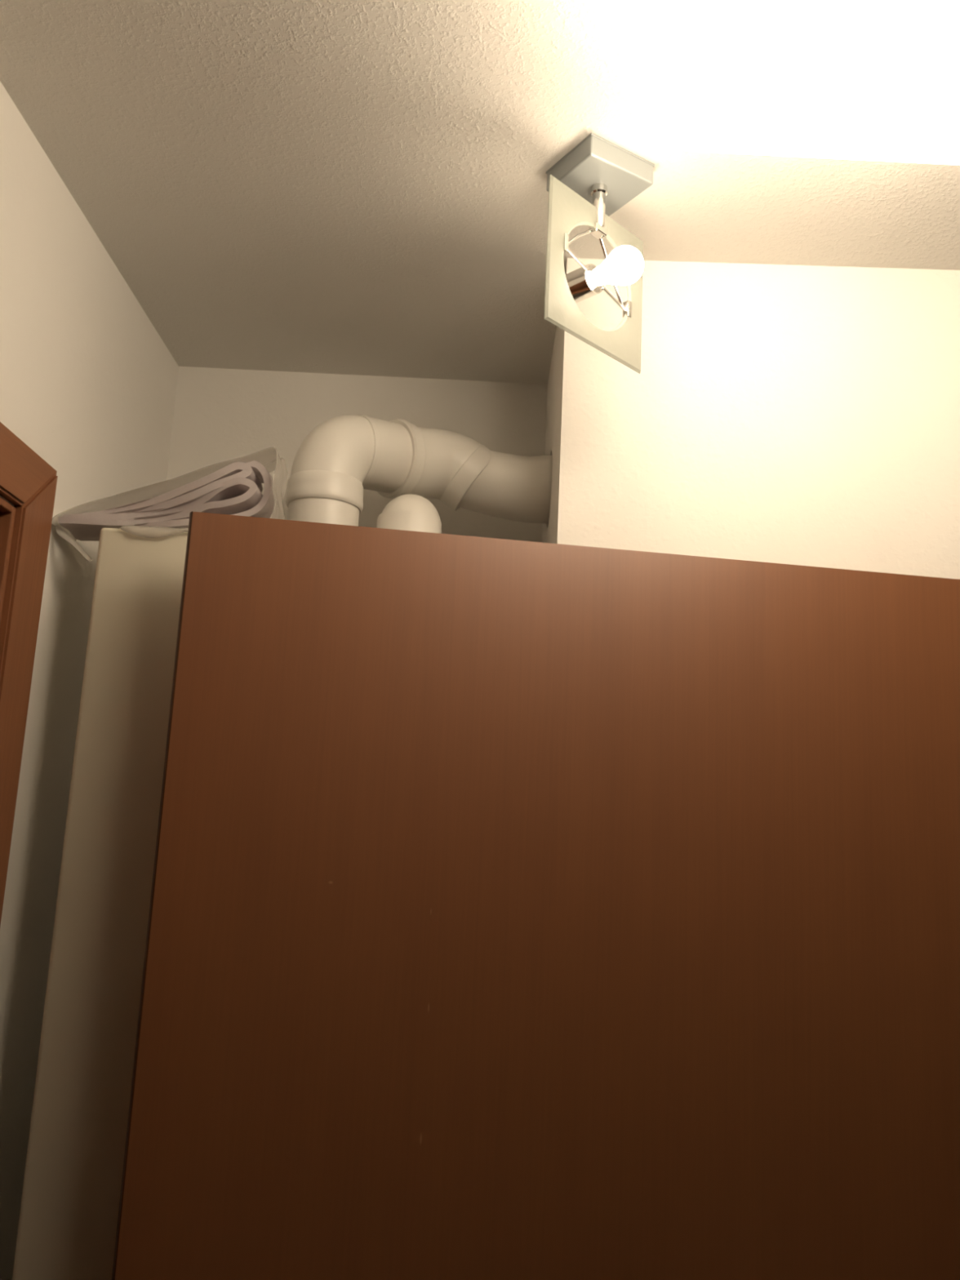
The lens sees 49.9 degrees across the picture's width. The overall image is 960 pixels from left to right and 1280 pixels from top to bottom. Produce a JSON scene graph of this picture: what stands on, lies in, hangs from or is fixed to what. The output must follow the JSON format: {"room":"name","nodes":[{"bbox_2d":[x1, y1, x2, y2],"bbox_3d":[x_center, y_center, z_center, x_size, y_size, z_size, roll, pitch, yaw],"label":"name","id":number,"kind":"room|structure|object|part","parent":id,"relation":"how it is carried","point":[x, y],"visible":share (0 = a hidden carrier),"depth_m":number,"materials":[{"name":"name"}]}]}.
{"room":"utility room","nodes":[
{"label":"utility room","id":0,"kind":"room"},
{"bbox_2d":[0,80,178,1279],"bbox_3d":[-0.806,0.447,1.252,0.150,2.500,1.741,3,-10,0],"label":"wall","id":1,"kind":"structure","parent":0,"point":[88,382],"depth_m":1.71,"materials":[{"name":"paint"}]},
{"bbox_2d":[0,422,57,925],"bbox_3d":[-0.792,0.631,0.973,0.192,2.039,1.042,3,-10,0],"label":"door","id":2,"kind":"structure","parent":1,"relation":"in","point":[28,482],"depth_m":1.55,"materials":[{"name":"brown wood"}]},
{"bbox_3d":[-0.686,-0.323,1.150,0.016,0.092,1.042,3,-10,0],"label":"architrave","id":3,"kind":"part","parent":2,"relation":"part of","materials":[{"name":"brown wood"}]},
{"bbox_2d":[164,366,547,542],"bbox_3d":[0.410,0.678,2.184,2.606,2.500,0.150,3,-10,0],"label":"wall","id":4,"kind":"structure","parent":0,"point":[222,417],"depth_m":2.32,"materials":[{"name":"paint"}]},
{"bbox_2d":[0,0,959,384],"bbox_3d":[0.481,-0.757,1.564,2.606,0.100,1.891,3,-10,0],"label":"ceiling","id":5,"kind":"structure","parent":0,"point":[344,187],"depth_m":1.59,"materials":[{"name":"white paint"}]},
{"bbox_2d":[543,133,654,373],"bbox_3d":[0.176,-0.575,1.545,0.162,0.294,0.159,3,-10,-1],"label":"ceiling spotlight","id":6,"kind":"object","parent":5,"relation":"attached to","point":[597,177],"visible":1,"depth_m":1.53,"materials":[{"name":"grey metal"}]},
{"bbox_3d":[0.145,-0.593,1.523,0.007,0.060,0.067,-8,-15,44],"label":"arm","id":7,"kind":"part","parent":6,"relation":"part of"},
{"bbox_3d":[0.179,-0.651,1.559,0.020,0.070,0.020,-8,-15,44],"label":"stem","id":8,"kind":"part","parent":6,"relation":"part of","materials":[{"name":"silver metal"}]},
{"bbox_3d":[0.200,-0.561,1.575,0.007,0.098,0.067,-8,-15,44],"label":"arm","id":9,"kind":"part","parent":6,"relation":"part of","materials":[{"name":"silver metal"}]},
{"bbox_3d":[0.202,-0.544,1.511,0.079,0.055,0.055,-8,-15,44],"label":"bulb","id":10,"kind":"part","parent":6,"relation":"part of","materials":[{"name":"white glass"}]},
{"bbox_2d":[684,0,959,164],"bbox_3d":[0.475,-0.707,1.034,0.450,0.190,0.448,3,-10,0],"label":"ceiling lamp","id":11,"kind":"object","parent":5,"relation":"attached to","point":[865,80],"visible":1,"depth_m":1.12,"materials":[{"name":"white fabric"}]},
{"bbox_2d":[542,257,959,579],"bbox_3d":[0.829,0.632,1.829,1.475,2.500,0.573,3,-10,0],"label":"wall","id":12,"kind":"structure","parent":0,"point":[809,415],"depth_m":1.76,"materials":[{"name":"paint"}]},
{"bbox_3d":[0.368,1.638,0.232,2.606,0.100,3.641,3,-10,0],"label":"floor","id":13,"kind":"structure","parent":0,"visible":0},
{"bbox_2d":[12,528,187,1279],"bbox_3d":[-0.554,0.797,1.583,0.222,1.956,0.175,3,-10,0],"label":"tall cabinet","id":14,"kind":"object","parent":13,"relation":"on","point":[69,1206],"visible":0.55,"depth_m":1.56,"materials":[{"name":"beige laminate"}]},
{"bbox_2d":[57,460,278,541],"bbox_3d":[-0.515,-0.221,1.729,0.358,0.219,0.112,3,-10,0],"label":"folded cloth","id":15,"kind":"object","parent":14,"relation":"on","point":[236,488],"visible":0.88,"depth_m":1.70,"materials":[{"name":"white fabric"}]},
{"bbox_2d":[376,493,441,533],"bbox_3d":[-0.176,0.788,1.851,0.120,2.106,0.449,3,-10,0],"label":"vent pipe","id":16,"kind":"object","parent":13,"relation":"on","point":[409,512],"visible":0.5,"depth_m":1.83,"materials":[{"name":"white plastic"}]},
{"bbox_2d":[376,509,441,533],"bbox_3d":[-0.129,-0.190,1.864,0.120,0.058,0.120,3,-10,0],"label":"socket","id":17,"kind":"object","parent":16,"relation":"attached to","point":[415,520],"depth_m":1.82,"materials":[{"name":"white plastic"}]},
{"bbox_2d":[284,414,552,526],"bbox_3d":[-0.124,0.696,1.822,0.604,2.283,0.227,6,-11,-19],"label":"vent pipe","id":18,"kind":"object","parent":13,"relation":"on","point":[344,455],"visible":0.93,"depth_m":1.95,"materials":[{"name":"white plastic"}]},
{"bbox_2d":[284,470,363,514],"bbox_3d":[-0.282,-0.263,1.876,0.140,0.050,0.140,3,-10,0],"label":"socket","id":19,"kind":"object","parent":18,"relation":"attached to","point":[338,489],"depth_m":1.82,"materials":[{"name":"white plastic"}]},
{"bbox_2d":[440,444,490,511],"bbox_3d":[-0.022,-0.325,2.071,0.109,0.135,0.143,3,-10,0],"label":"socket","id":20,"kind":"object","parent":18,"relation":"attached to","point":[465,469],"depth_m":2.01,"materials":[{"name":"white plastic"}]},
{"bbox_2d":[111,511,959,1279],"bbox_3d":[0.189,0.809,1.444,1.360,1.953,0.019,4,-10,-5],"label":"cabinet","id":21,"kind":"object","parent":13,"relation":"on","point":[518,909],"visible":1,"depth_m":1.50,"materials":[{"name":"brown wood"}]}
]}

